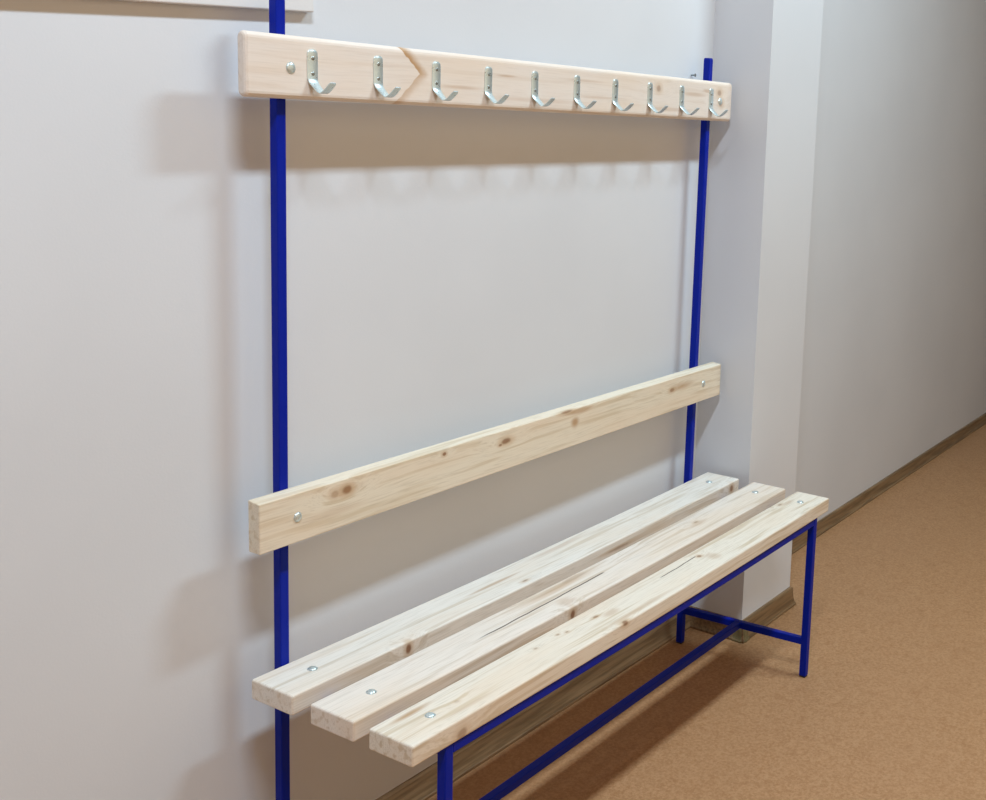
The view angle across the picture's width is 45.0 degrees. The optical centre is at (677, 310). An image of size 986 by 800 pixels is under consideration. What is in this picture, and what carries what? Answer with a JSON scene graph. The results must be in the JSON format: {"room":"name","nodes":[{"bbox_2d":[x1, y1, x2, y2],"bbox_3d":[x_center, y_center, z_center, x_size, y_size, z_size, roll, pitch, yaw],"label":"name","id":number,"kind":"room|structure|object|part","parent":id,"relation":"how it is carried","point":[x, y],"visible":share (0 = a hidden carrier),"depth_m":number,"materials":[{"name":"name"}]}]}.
{"room":"changing room","nodes":[
{"label":"changing room","id":0,"kind":"room"},
{"bbox_2d":[0,0,985,799],"bbox_3d":[0.481,-0.905,3.889,0.247,3.400,12.100,8,10,31],"label":"wall","id":1,"kind":"structure","parent":0,"point":[453,273],"depth_m":2.11,"materials":[{"name":"paint"}]},
{"bbox_2d":[120,0,313,11],"bbox_3d":[-1.035,-0.705,1.186,0.016,0.782,1.670,8,10,31],"label":"board","id":2,"kind":"object","parent":1,"relation":"attached to","point":[290,5],"visible":1,"depth_m":1.82,"materials":[{"name":"white"}]},
{"bbox_2d":[376,413,985,799],"bbox_3d":[0.546,0.762,4.070,0.324,0.058,12.100,8,11,31],"label":"baseboard","id":3,"kind":"structure","parent":1,"relation":"attached to","point":[423,785],"depth_m":2.98,"materials":[{"name":"brown wood"}]},
{"bbox_2d":[428,424,985,799],"bbox_3d":[1.624,0.987,3.429,2.900,0.100,12.300,8,10,31],"label":"floor","id":4,"kind":"structure","parent":0,"point":[890,703],"depth_m":2.91,"materials":[{"name":"brown carpet"}]},
{"bbox_2d":[237,0,828,799],"bbox_3d":[-0.151,0.229,2.417,0.382,1.570,1.509,8,10,31],"label":"bench","id":5,"kind":"object","parent":4,"relation":"on","point":[437,675],"visible":1,"depth_m":2.19,"materials":[{"name":"beige wood"}]},
{"bbox_3d":[-0.661,0.283,1.940,0.018,1.563,0.030,8,10,31],"label":"post","id":6,"kind":"part","parent":5,"relation":"part of","materials":[{"name":"blue metal"}]},
{"bbox_3d":[-0.370,0.885,1.852,0.018,0.426,0.018,8,10,31],"label":"leg","id":7,"kind":"part","parent":5,"relation":"part of","materials":[{"name":"blue metal"}]},
{"bbox_3d":[-0.262,-0.458,2.394,0.021,0.099,1.509,8,10,31],"label":"hook rail","id":8,"kind":"part","parent":5,"relation":"part of","materials":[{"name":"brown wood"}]},
{"bbox_3d":[-0.009,0.611,2.388,0.018,0.022,1.329,8,10,31],"label":"rail","id":9,"kind":"part","parent":5,"relation":"part of","materials":[{"name":"blue metal"}]},
{"bbox_3d":[0.044,0.132,3.073,0.018,1.563,0.035,8,10,31],"label":"post","id":10,"kind":"part","parent":5,"relation":"part of","materials":[{"name":"blue metal"}]},
{"bbox_3d":[0.336,0.734,2.987,0.018,0.426,0.018,8,10,31],"label":"leg","id":11,"kind":"part","parent":5,"relation":"part of","materials":[{"name":"blue metal"}]},
{"bbox_2d":[690,0,823,619],"bbox_3d":[0.187,-0.802,3.162,0.318,3.400,0.298,8,10,31],"label":"pillar","id":12,"kind":"structure","parent":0,"point":[761,159],"depth_m":3.13,"materials":[{"name":"paint"}]},
{"bbox_2d":[732,629,749,642],"bbox_3d":[0.177,0.890,3.215,0.038,0.041,0.038,8,10,31],"label":"trim","id":13,"kind":"structure","parent":12,"relation":"attached to","point":[736,635],"depth_m":3.21,"materials":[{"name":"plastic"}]}
]}

